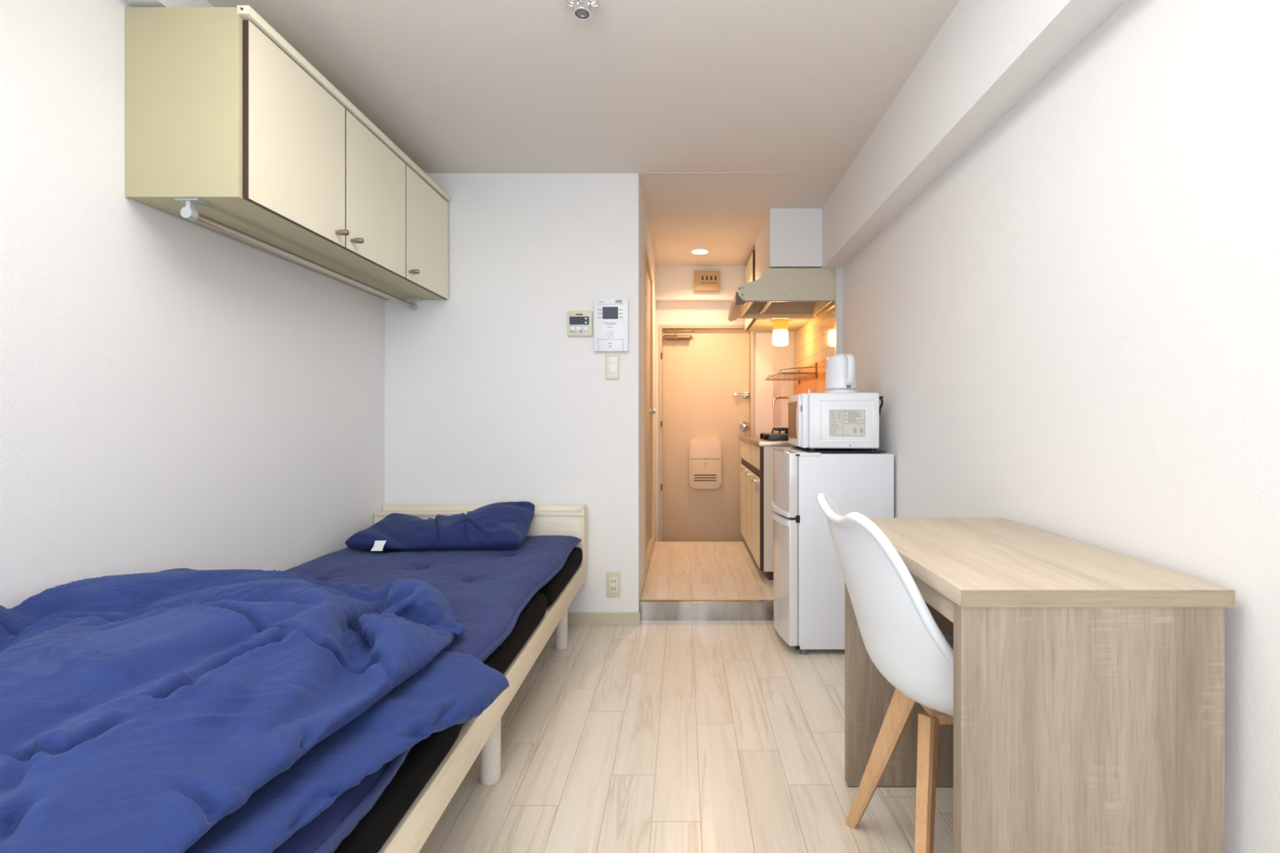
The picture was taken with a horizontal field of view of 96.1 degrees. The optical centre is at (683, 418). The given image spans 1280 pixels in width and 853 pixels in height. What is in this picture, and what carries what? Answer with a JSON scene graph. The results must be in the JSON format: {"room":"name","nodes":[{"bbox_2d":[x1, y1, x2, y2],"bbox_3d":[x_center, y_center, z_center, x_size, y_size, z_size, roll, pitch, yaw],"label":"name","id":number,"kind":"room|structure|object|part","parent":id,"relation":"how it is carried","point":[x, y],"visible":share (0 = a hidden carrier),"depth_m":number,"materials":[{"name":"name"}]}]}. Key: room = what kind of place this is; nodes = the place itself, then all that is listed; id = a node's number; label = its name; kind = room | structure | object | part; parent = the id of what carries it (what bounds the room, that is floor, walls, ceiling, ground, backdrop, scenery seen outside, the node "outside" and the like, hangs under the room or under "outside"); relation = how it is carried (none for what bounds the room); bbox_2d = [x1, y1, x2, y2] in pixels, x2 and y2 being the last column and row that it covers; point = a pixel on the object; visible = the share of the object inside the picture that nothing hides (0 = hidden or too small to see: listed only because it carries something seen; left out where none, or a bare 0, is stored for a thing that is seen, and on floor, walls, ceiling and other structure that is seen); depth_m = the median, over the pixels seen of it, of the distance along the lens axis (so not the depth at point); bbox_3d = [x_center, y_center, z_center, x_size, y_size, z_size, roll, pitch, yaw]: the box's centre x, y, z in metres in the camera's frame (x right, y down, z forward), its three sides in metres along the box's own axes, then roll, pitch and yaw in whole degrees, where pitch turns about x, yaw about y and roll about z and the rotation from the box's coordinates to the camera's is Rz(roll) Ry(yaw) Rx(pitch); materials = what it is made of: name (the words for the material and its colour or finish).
{"room":"studio apartment","nodes":[
{"label":"studio apartment","id":0,"kind":"room"},
{"bbox_2d":[0,0,384,608],"bbox_3d":[-1.572,-0.100,0.361,0.100,2.300,5.322,0,0,0],"label":"wall","id":1,"kind":"structure","parent":0,"point":[175,392],"depth_m":1.58,"materials":[{"name":"white paint"}]},
{"bbox_2d":[125,4,450,309],"bbox_3d":[-1.337,-0.838,2.237,0.368,0.576,1.361,0,0,0],"label":"upper cabinet","id":2,"kind":"object","parent":1,"relation":"attached to","point":[233,133],"visible":1,"depth_m":1.69,"materials":[{"name":"beige laminate"}]},
{"bbox_3d":[-1.202,-0.850,1.800,0.016,0.490,0.449,0,0,0],"label":"door","id":3,"kind":"part","parent":2,"relation":"part of","materials":[{"name":"beige laminate"}]},
{"bbox_3d":[-1.362,-0.565,2.237,0.025,0.025,1.305,0,0,0],"label":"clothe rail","id":4,"kind":"part","parent":2,"relation":"part of","materials":[{"name":"silver metal"}]},
{"bbox_3d":[-1.173,-0.640,1.972,0.041,0.020,0.020,0,0,0],"label":"knob","id":5,"kind":"part","parent":2,"relation":"part of","materials":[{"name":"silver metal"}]},
{"bbox_3d":[-1.199,-1.114,2.239,0.034,0.024,1.358,0,0,0],"label":"trim","id":6,"kind":"part","parent":2,"relation":"part of","materials":[{"name":"beige laminate"}]},
{"bbox_3d":[-1.173,-0.640,2.062,0.041,0.020,0.020,0,0,0],"label":"knob","id":7,"kind":"part","parent":2,"relation":"part of","materials":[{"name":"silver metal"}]},
{"bbox_3d":[-1.202,-0.850,2.248,0.016,0.490,0.435,0,0,0],"label":"door","id":8,"kind":"part","parent":2,"relation":"part of","materials":[{"name":"beige laminate"}]},
{"bbox_3d":[-1.173,-0.640,2.500,0.041,0.020,0.020,0,0,0],"label":"knob","id":9,"kind":"part","parent":2,"relation":"part of","materials":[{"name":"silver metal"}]},
{"bbox_3d":[-1.202,-0.850,2.691,0.016,0.490,0.440,0,0,0],"label":"door","id":10,"kind":"part","parent":2,"relation":"part of","materials":[{"name":"beige laminate"}]},
{"bbox_2d":[384,173,639,612],"bbox_3d":[-0.875,-0.100,2.972,1.294,2.300,0.100,0,0,0],"label":"wall","id":11,"kind":"structure","parent":0,"point":[489,398],"depth_m":2.92,"materials":[{"name":"white paint"}]},
{"bbox_2d":[567,311,592,336],"bbox_3d":[-0.525,-0.482,2.911,0.126,0.127,0.022,0,0,0],"label":"controller","id":12,"kind":"object","parent":11,"relation":"attached to","point":[580,323],"visible":1,"depth_m":2.90,"materials":[{"name":"white plastic"}]},
{"bbox_3d":[-0.527,-0.454,2.904,0.099,0.037,0.002,0,0,0],"label":"panel","id":13,"kind":"part","parent":12,"relation":"part of","materials":[{"name":"white plastic"}]},
{"bbox_2d":[567,612,639,625],"bbox_3d":[-0.865,1.019,2.916,1.290,0.062,0.012,0,0,0],"label":"baseboard","id":14,"kind":"structure","parent":11,"relation":"attached to","point":[573,618],"depth_m":2.91,"materials":[{"name":"beige wood"}]},
{"bbox_2d":[594,297,628,351],"bbox_3d":[-0.365,-0.475,2.908,0.173,0.270,0.028,0,0,0],"label":"intercom","id":15,"kind":"object","parent":11,"relation":"attached to","point":[611,314],"visible":1,"depth_m":2.90,"materials":[{"name":"white plastic"}]},
{"bbox_2d":[606,330,613,337],"bbox_3d":[-0.369,-0.426,2.896,0.037,0.035,0.001,0,0,0],"label":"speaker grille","id":16,"kind":"object","parent":15,"relation":"attached to","point":[610,334],"depth_m":2.90,"materials":[{"name":"white plastic"}]},
{"bbox_2d":[605,355,619,379],"bbox_3d":[-0.361,-0.261,2.916,0.070,0.124,0.012,0,0,0],"label":"light switch","id":17,"kind":"object","parent":11,"relation":"attached to","point":[612,362],"visible":1,"depth_m":2.91,"materials":[{"name":"beige plastic"}]},
{"bbox_2d":[606,572,620,596],"bbox_3d":[-0.355,0.844,2.917,0.071,0.126,0.009,0,0,0],"label":"wall outlet","id":18,"kind":"object","parent":11,"relation":"attached to","point":[613,579],"visible":1,"depth_m":2.92,"materials":[{"name":"beige plastic"}]},
{"bbox_2d":[206,0,959,266],"bbox_3d":[-0.288,-1.299,1.325,2.667,0.102,7.250,0,0,0],"label":"ceiling","id":19,"kind":"structure","parent":0,"point":[457,86],"depth_m":2.16,"materials":[{"name":"paint"}]},
{"bbox_2d":[122,0,213,7],"bbox_3d":[-1.474,-1.192,0.361,0.097,0.115,5.122,0,0,0],"label":"beam","id":20,"kind":"structure","parent":19,"relation":"attached to","point":[133,3],"depth_m":1.59,"materials":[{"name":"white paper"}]},
{"bbox_2d":[565,0,598,19],"bbox_3d":[-0.300,-1.225,1.700,0.096,0.050,0.092,0,0,0],"label":"ceiling fitting","id":21,"kind":"object","parent":19,"relation":"attached to","point":[581,8],"visible":1,"depth_m":1.70,"materials":[{"name":"silver metal"}]},
{"bbox_2d":[688,248,711,254],"bbox_3d":[0.125,-1.246,4.280,0.160,0.008,0.160,0,0,0],"label":"recessed light","id":22,"kind":"object","parent":19,"relation":"in","point":[695,251],"visible":1,"depth_m":4.26,"materials":[{"name":"white plastic"}]},
{"bbox_2d":[692,249,707,253],"bbox_3d":[0.125,-1.248,4.280,0.115,0.004,0.115,0,0,0],"label":"diffuser","id":23,"kind":"object","parent":22,"relation":"attached to","point":[694,251],"depth_m":4.28,"materials":[{"name":"white plastic"}]},
{"bbox_2d":[655,266,746,302],"bbox_3d":[0.298,-1.113,4.750,1.053,0.275,0.100,0,0,0],"label":"wall","id":24,"kind":"structure","parent":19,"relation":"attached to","point":[673,283],"depth_m":4.70,"materials":[{"name":"white paint"}]},
{"bbox_2d":[693,271,719,291],"bbox_3d":[0.194,-1.120,4.675,0.213,0.164,0.050,0,0,0],"label":"box","id":25,"kind":"object","parent":24,"relation":"attached to","point":[704,281],"visible":1,"depth_m":4.66,"materials":[{"name":"beige plastic"}]},
{"bbox_2d":[820,0,1126,268],"bbox_3d":[0.885,-1.071,1.300,0.120,0.359,7.000,0,0,0],"label":"beam","id":26,"kind":"structure","parent":19,"relation":"attached to","point":[987,55],"depth_m":1.80,"materials":[{"name":"white paint"}]},
{"bbox_2d":[640,182,656,588],"bbox_3d":[-0.278,-0.100,3.986,0.100,2.300,1.928,0,0,0],"label":"wall","id":27,"kind":"structure","parent":0,"point":[645,237],"depth_m":3.30,"materials":[{"name":"white paint"}]},
{"bbox_2d":[640,534,654,599],"bbox_3d":[-0.224,0.928,3.730,0.008,0.055,1.440,0,0,0],"label":"baseboard","id":28,"kind":"structure","parent":27,"relation":"attached to","point":[646,572],"depth_m":3.39,"materials":[{"name":"beige wood"}]},
{"bbox_2d":[644,243,655,571],"bbox_3d":[-0.249,-0.068,3.780,0.098,1.925,0.840,0,0,0],"label":"door","id":29,"kind":"structure","parent":27,"relation":"in","point":[649,411],"depth_m":3.87,"materials":[{"name":"paint"}]},
{"bbox_3d":[-0.257,-0.062,3.780,0.033,1.865,0.770,0,0,0],"label":"panel","id":30,"kind":"part","parent":29,"relation":"part of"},
{"bbox_3d":[-0.220,-0.050,4.090,0.040,0.044,0.044,0,0,0],"label":"knob","id":31,"kind":"part","parent":29,"relation":"part of","materials":[{"name":"metal"}]},
{"bbox_2d":[418,620,953,852],"bbox_3d":[-0.288,1.100,0.343,2.667,0.100,5.285,0,0,0],"label":"floor","id":32,"kind":"structure","parent":0,"point":[651,736],"depth_m":1.77,"materials":[{"name":"brown wood"}]},
{"bbox_2d":[373,504,586,852],"bbox_3d":[-1.003,0.744,1.827,1.030,0.613,2.155,0,0,0],"label":"frame","id":33,"kind":"object","parent":32,"relation":"on","point":[482,734],"visible":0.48,"depth_m":1.65,"materials":[{"name":"beige wood"}]},
{"bbox_2d":[333,546,582,852],"bbox_3d":[-0.997,0.661,1.683,1.026,0.100,2.245,0,0,0],"label":"mattress","id":34,"kind":"object","parent":33,"relation":"on","point":[424,757],"visible":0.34,"depth_m":1.08,"materials":[{"name":"black fabric"}]},
{"bbox_3d":[-0.997,0.661,0.927,1.026,0.100,0.735,0,0,0],"label":"mattress","id":35,"kind":"part","parent":34,"relation":"part of","materials":[{"name":"black fabric"}]},
{"bbox_2d":[271,535,581,852],"bbox_3d":[-0.995,0.583,1.680,1.034,0.060,2.240,0,0,0],"label":"pad","id":36,"kind":"object","parent":34,"relation":"on","point":[486,591],"visible":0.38,"depth_m":1.96,"materials":[{"name":"blue fabric"}]},
{"bbox_2d":[0,568,509,852],"bbox_3d":[-0.952,0.495,0.711,1.101,0.271,2.050,0,0,0],"label":"duvet","id":37,"kind":"object","parent":36,"relation":"on","point":[177,710],"visible":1,"depth_m":0.89,"materials":[{"name":"blue fabric"}]},
{"bbox_2d":[345,501,534,551],"bbox_3d":[-1.064,0.478,2.585,0.747,0.158,0.454,0,0,0],"label":"pillow","id":38,"kind":"object","parent":36,"relation":"on","point":[500,525],"visible":1,"depth_m":2.45,"materials":[{"name":"blue fabric"}]},
{"bbox_3d":[-0.997,0.661,1.690,1.026,0.100,0.771,0,0,0],"label":"mattress","id":39,"kind":"part","parent":34,"relation":"part of","materials":[{"name":"black fabric"}]},
{"bbox_3d":[-0.997,0.661,2.446,1.026,0.100,0.719,0,0,0],"label":"mattress","id":40,"kind":"part","parent":34,"relation":"part of","materials":[{"name":"black fabric"}]},
{"bbox_3d":[-1.010,0.644,2.823,1.015,0.332,0.016,0,0,0],"label":"headboard","id":41,"kind":"part","parent":33,"relation":"part of","materials":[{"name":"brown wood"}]},
{"bbox_2d":[373,510,583,515],"bbox_3d":[-1.005,0.471,2.852,1.026,0.014,0.082,0,0,0],"label":"headboard","id":42,"kind":"object","parent":33,"relation":"attached to","point":[384,513],"depth_m":2.81,"materials":[{"name":"beige wood"}]},
{"bbox_3d":[-1.009,0.643,2.899,1.018,0.413,0.012,0,0,0],"label":"headboard","id":43,"kind":"part","parent":33,"relation":"part of","materials":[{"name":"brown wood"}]},
{"bbox_3d":[-0.560,0.900,1.667,0.057,0.300,0.057,0,0,0],"label":"leg","id":44,"kind":"part","parent":33,"relation":"part of","materials":[{"name":"white wood"}]},
{"bbox_3d":[-0.560,0.900,2.630,0.057,0.300,0.057,0,0,0],"label":"leg","id":45,"kind":"part","parent":33,"relation":"part of","materials":[{"name":"white wood"}]},
{"bbox_3d":[-0.495,0.624,2.862,0.015,0.372,0.086,0,0,0],"label":"panel","id":46,"kind":"part","parent":33,"relation":"part of","materials":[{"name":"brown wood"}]},
{"bbox_2d":[771,448,893,654],"bbox_3d":[0.680,0.601,2.748,0.503,0.898,0.439,0,0,0],"label":"refrigerator","id":47,"kind":"object","parent":32,"relation":"on","point":[809,582],"visible":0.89,"depth_m":2.53,"materials":[{"name":"white metal"}]},
{"bbox_3d":[0.451,0.429,2.748,0.043,0.018,0.434,0,0,0],"label":"handle","id":48,"kind":"part","parent":47,"relation":"part of","materials":[{"name":"white plastic"}]},
{"bbox_3d":[0.451,0.467,2.748,0.043,0.027,0.434,0,0,0],"label":"handle","id":49,"kind":"part","parent":47,"relation":"part of","materials":[{"name":"white plastic"}]},
{"bbox_3d":[0.472,0.295,2.748,0.064,0.286,0.436,0,0,0],"label":"freezer door","id":50,"kind":"part","parent":47,"relation":"part of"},
{"bbox_3d":[0.472,0.728,2.748,0.064,0.555,0.436,0,0,0],"label":"door","id":51,"kind":"part","parent":47,"relation":"part of","materials":[{"name":"white metal"}]},
{"bbox_2d":[791,447,886,452],"bbox_3d":[0.733,0.149,2.754,0.345,0.005,0.402,0,0,0],"label":"mat","id":52,"kind":"object","parent":47,"relation":"on","point":[817,450],"visible":0.71,"depth_m":2.65,"materials":[{"name":"rubber"}]},
{"bbox_2d":[788,392,883,451],"bbox_3d":[0.716,0.015,2.774,0.377,0.262,0.438,0,0,2],"label":"microwave","id":53,"kind":"object","parent":52,"relation":"on","point":[845,420],"visible":1,"depth_m":2.56,"materials":[{"name":"white plastic"}]},
{"bbox_3d":[0.555,0.009,2.781,0.030,0.246,0.436,0,0,2],"label":"door","id":54,"kind":"part","parent":53,"relation":"part of","materials":[{"name":"white plastic"}]},
{"bbox_3d":[0.528,0.009,2.625,0.012,0.230,0.078,0,0,2],"label":"handle","id":55,"kind":"part","parent":53,"relation":"part of","materials":[{"name":"white plastic"}]},
{"bbox_2d":[825,353,857,392],"bbox_3d":[0.744,-0.210,2.712,0.148,0.188,0.167,0,0,24],"label":"electric kettle","id":56,"kind":"object","parent":53,"relation":"on","point":[841,376],"visible":0.92,"depth_m":2.66,"materials":[{"name":"white plastic"}]},
{"bbox_3d":[0.764,-0.225,2.642,0.034,0.149,0.060,0,0,-12],"label":"handle","id":57,"kind":"part","parent":56,"relation":"part of","materials":[{"name":"white plastic"}]},
{"bbox_2d":[829,409,865,433],"bbox_3d":[0.731,0.020,2.556,0.158,0.117,0.001,0,0,2],"label":"print","id":58,"kind":"object","parent":53,"relation":"attached to","point":[829,410],"depth_m":2.56},
{"bbox_3d":[0.885,-0.057,2.588,0.026,0.084,0.049,0,0,2],"label":"power cord","id":59,"kind":"part","parent":53,"relation":"part of","materials":[{"name":"black plastic"}]},
{"bbox_2d":[816,493,953,852],"bbox_3d":[0.566,0.617,1.270,0.480,0.866,0.491,0,0,0],"label":"desk chair","id":60,"kind":"object","parent":32,"relation":"on","point":[900,635],"visible":0.62,"depth_m":1.15,"materials":[{"name":"white plastic"}]},
{"bbox_3d":[0.477,0.836,1.398,0.039,0.428,0.218,0,0,-30],"label":"leg","id":61,"kind":"part","parent":60,"relation":"part of","materials":[{"name":"brown wood"}]},
{"bbox_3d":[0.477,0.836,1.142,0.039,0.428,0.218,0,0,30],"label":"leg","id":62,"kind":"part","parent":60,"relation":"part of","materials":[{"name":"brown wood"}]},
{"bbox_3d":[0.598,0.637,1.270,0.125,0.022,0.120,0,0,0],"label":"leg mount","id":63,"kind":"part","parent":60,"relation":"part of","materials":[{"name":"brown wood"}]},
{"bbox_2d":[844,517,1235,852],"bbox_3d":[0.696,0.669,1.310,0.459,0.762,0.699,0,0,0],"label":"desk","id":64,"kind":"object","parent":32,"relation":"on","point":[1089,681],"visible":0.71,"depth_m":0.96,"materials":[{"name":"brown wood"}]},
{"bbox_3d":[0.689,0.681,1.645,0.443,0.730,0.029,0,0,0],"label":"panel","id":65,"kind":"part","parent":64,"relation":"part of","materials":[{"name":"brown wood"}]},
{"bbox_3d":[0.489,0.343,1.311,0.014,0.045,0.634,0,0,0],"label":"drawer","id":66,"kind":"part","parent":64,"relation":"part of","materials":[{"name":"brown wood"}]},
{"bbox_3d":[0.689,0.681,0.978,0.443,0.730,0.029,0,0,0],"label":"panel","id":67,"kind":"part","parent":64,"relation":"part of","materials":[{"name":"brown wood"}]},
{"bbox_2d":[639,542,773,612],"bbox_3d":[0.358,1.053,3.717,1.373,0.194,1.465,0,0,0],"label":"floor","id":68,"kind":"structure","parent":0,"point":[677,571],"depth_m":3.54,"materials":[{"name":"brown wood"}]},
{"bbox_2d":[640,600,773,620],"bbox_3d":[0.359,1.002,2.992,1.171,0.097,0.040,0,0,0],"label":"step","id":69,"kind":"structure","parent":68,"relation":"attached to","point":[650,610],"depth_m":2.98,"materials":[{"name":"metal"}]},
{"bbox_2d":[739,440,798,580],"bbox_3d":[0.665,0.560,3.960,0.510,0.791,1.180,0,0,0],"label":"base cabinet","id":70,"kind":"object","parent":68,"relation":"on","point":[756,469],"visible":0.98,"depth_m":3.47,"materials":[{"name":"beige laminate"}]},
{"bbox_3d":[0.462,0.623,4.335,0.018,0.542,0.424,0,0,0],"label":"door","id":71,"kind":"part","parent":70,"relation":"part of","materials":[{"name":"beige laminate"}]},
{"bbox_3d":[0.462,0.238,4.200,0.018,0.136,0.694,0,0,0],"label":"fascia panel","id":72,"kind":"part","parent":70,"relation":"part of","materials":[{"name":"beige laminate"}]},
{"bbox_3d":[0.462,0.623,3.955,0.018,0.542,0.324,0,0,0],"label":"door","id":73,"kind":"part","parent":70,"relation":"part of","materials":[{"name":"beige laminate"}]},
{"bbox_3d":[0.432,0.374,3.494,0.044,0.022,0.084,0,0,0],"label":"handle","id":74,"kind":"part","parent":70,"relation":"part of","materials":[{"name":"silver metal"}]},
{"bbox_3d":[0.462,0.238,3.622,0.018,0.136,0.450,0,0,0],"label":"fascia panel","id":75,"kind":"part","parent":70,"relation":"part of","materials":[{"name":"beige laminate"}]},
{"bbox_3d":[0.462,0.623,3.592,0.018,0.542,0.390,0,0,0],"label":"door","id":76,"kind":"part","parent":70,"relation":"part of","materials":[{"name":"beige laminate"}]},
{"bbox_2d":[738,435,795,446],"bbox_3d":[0.682,0.150,3.963,0.479,0.030,1.194,0,0,0],"label":"countertop","id":77,"kind":"structure","parent":70,"relation":"on","point":[755,440],"depth_m":3.41,"materials":[{"name":"wood"}]},
{"bbox_2d":[760,427,788,440],"bbox_3d":[0.689,0.097,3.650,0.383,0.076,0.380,0,0,0],"label":"stove","id":78,"kind":"object","parent":77,"relation":"on","point":[771,436],"visible":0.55,"depth_m":3.52,"materials":[{"name":"metal"}]},
{"bbox_3d":[0.509,0.113,3.540,0.024,0.036,0.036,0,0,0],"label":"control knob","id":79,"kind":"part","parent":78,"relation":"part of","materials":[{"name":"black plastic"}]},
{"bbox_2d":[761,432,788,440],"bbox_3d":[0.700,0.115,3.650,0.360,0.040,0.380,0,0,0],"label":"cooktop","id":80,"kind":"object","parent":78,"relation":"in","point":[767,436],"depth_m":3.46,"materials":[{"name":"metal"}]},
{"bbox_2d":[656,302,794,542],"bbox_3d":[0.358,-0.100,4.875,1.173,2.300,0.150,0,0,0],"label":"wall","id":81,"kind":"structure","parent":0,"point":[667,313],"depth_m":4.80,"materials":[{"name":"white paint"}]},
{"bbox_2d":[658,324,754,542],"bbox_3d":[0.193,0.130,4.813,0.795,1.830,0.134,0,0,0],"label":"door","id":82,"kind":"structure","parent":81,"relation":"in","point":[706,372],"depth_m":4.83,"materials":[{"name":"paint"}]},
{"bbox_3d":[0.515,0.065,4.789,0.080,0.080,0.086,0,0,0],"label":"knob","id":83,"kind":"part","parent":82,"relation":"part of","materials":[{"name":"silver metal"}]},
{"bbox_2d":[755,333,773,435],"bbox_3d":[0.672,0.168,4.772,0.145,1.755,0.055,0,0,0],"label":"pillar","id":84,"kind":"structure","parent":81,"relation":"attached to","point":[763,341],"depth_m":4.75,"materials":[{"name":"white paint"}]},
{"bbox_2d":[843,0,1279,852],"bbox_3d":[0.995,-0.100,1.325,0.100,2.300,7.250,0,0,0],"label":"wall","id":85,"kind":"structure","parent":0,"point":[1073,331],"depth_m":1.23,"materials":[{"name":"white paint"}]},
{"bbox_2d":[793,354,835,395],"bbox_3d":[0.933,-0.107,4.112,0.022,0.566,1.369,0,0,0],"label":"panel","id":86,"kind":"object","parent":85,"relation":"attached to","point":[818,385],"visible":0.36,"depth_m":4.09,"materials":[{"name":"orange tile"}]},
{"bbox_2d":[764,362,816,384],"bbox_3d":[0.788,-0.330,4.263,0.268,0.115,0.678,0,0,0],"label":"wire rack","id":87,"kind":"object","parent":86,"relation":"attached to","point":[785,374],"visible":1,"depth_m":4.13,"materials":[{"name":"metal"}]},
{"bbox_2d":[772,388,810,406],"bbox_3d":[0.774,-0.147,4.027,0.311,0.125,0.055,0,0,-17],"label":"tap","id":88,"kind":"object","parent":86,"relation":"attached to","point":[809,389],"visible":0.59,"depth_m":4.00,"materials":[{"name":"silver metal"}]},
{"bbox_3d":[0.761,-0.121,4.031,0.287,0.071,0.027,0,0,-14],"label":"spout","id":89,"kind":"part","parent":88,"relation":"part of","materials":[{"name":"silver metal"}]},
{"bbox_2d":[794,301,835,371],"bbox_3d":[0.934,-0.640,4.112,0.019,0.500,1.369,0,0,0],"label":"wall tiling","id":90,"kind":"structure","parent":85,"relation":"attached to","point":[814,341],"depth_m":3.98,"materials":[{"name":"beige tile"}]},
{"bbox_2d":[744,249,810,331],"bbox_3d":[0.712,-0.970,4.413,0.417,0.510,0.563,0,0,0],"label":"upper cabinet","id":91,"kind":"object","parent":90,"relation":"attached to","point":[750,324],"visible":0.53,"depth_m":4.34,"materials":[{"name":"beige laminate"}]},
{"bbox_3d":[0.512,-0.965,4.562,0.018,0.494,0.261,0,0,0],"label":"door","id":92,"kind":"part","parent":91,"relation":"part of","materials":[{"name":"beige laminate"}]},
{"bbox_3d":[0.512,-0.965,4.295,0.018,0.494,0.266,0,0,0],"label":"door","id":93,"kind":"part","parent":91,"relation":"part of","materials":[{"name":"beige laminate"}]},
{"bbox_2d":[773,320,788,346],"bbox_3d":[0.712,-0.625,4.205,0.112,0.180,0.112,0,0,0],"label":"lamp","id":94,"kind":"object","parent":91,"relation":"attached to","point":[780,326],"visible":1,"depth_m":4.16,"materials":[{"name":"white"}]},
{"bbox_3d":[0.712,-0.590,4.205,0.112,0.110,0.112,0,0,0],"label":"lamp globe","id":95,"kind":"part","parent":94,"relation":"part of","materials":[{"name":"white glass"}]},
{"bbox_2d":[728,268,835,321],"bbox_3d":[0.613,-0.786,3.707,0.601,0.217,0.596,0,0,0],"label":"range hood","id":96,"kind":"object","parent":90,"relation":"attached to","point":[779,293],"visible":1,"depth_m":3.41,"materials":[{"name":"beige metal"}]},
{"bbox_3d":[0.521,-0.717,3.664,0.018,0.017,0.442,0,0,0],"label":"filter rail","id":97,"kind":"part","parent":96,"relation":"part of","materials":[{"name":"metal"}]},
{"bbox_3d":[0.624,-0.797,3.999,0.579,0.195,0.012,0,0,0],"label":"plate","id":98,"kind":"part","parent":96,"relation":"part of","materials":[{"name":"metal"}]},
{"bbox_3d":[0.624,-0.797,3.419,0.579,0.195,0.012,0,0,0],"label":"plate","id":99,"kind":"part","parent":96,"relation":"part of","materials":[{"name":"beige metal"}]},
{"bbox_2d":[755,208,822,280],"bbox_3d":[0.671,-1.077,3.770,0.308,0.345,0.720,0,0,0],"label":"box","id":100,"kind":"object","parent":96,"relation":"on","point":[788,237],"visible":0.71,"depth_m":3.41,"materials":[{"name":"white paint"}]},
{"bbox_3d":[0.750,-0.795,3.413,0.316,0.160,0.002,0,0,0],"label":"access plate","id":101,"kind":"part","parent":96,"relation":"part of","materials":[{"name":"beige metal"}]},
{"bbox_2d":[835,267,843,355],"bbox_3d":[0.925,0.033,3.412,0.040,1.847,0.033,0,0,0],"label":"trim","id":102,"kind":"structure","parent":85,"relation":"attached to","point":[838,271],"depth_m":3.40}
]}

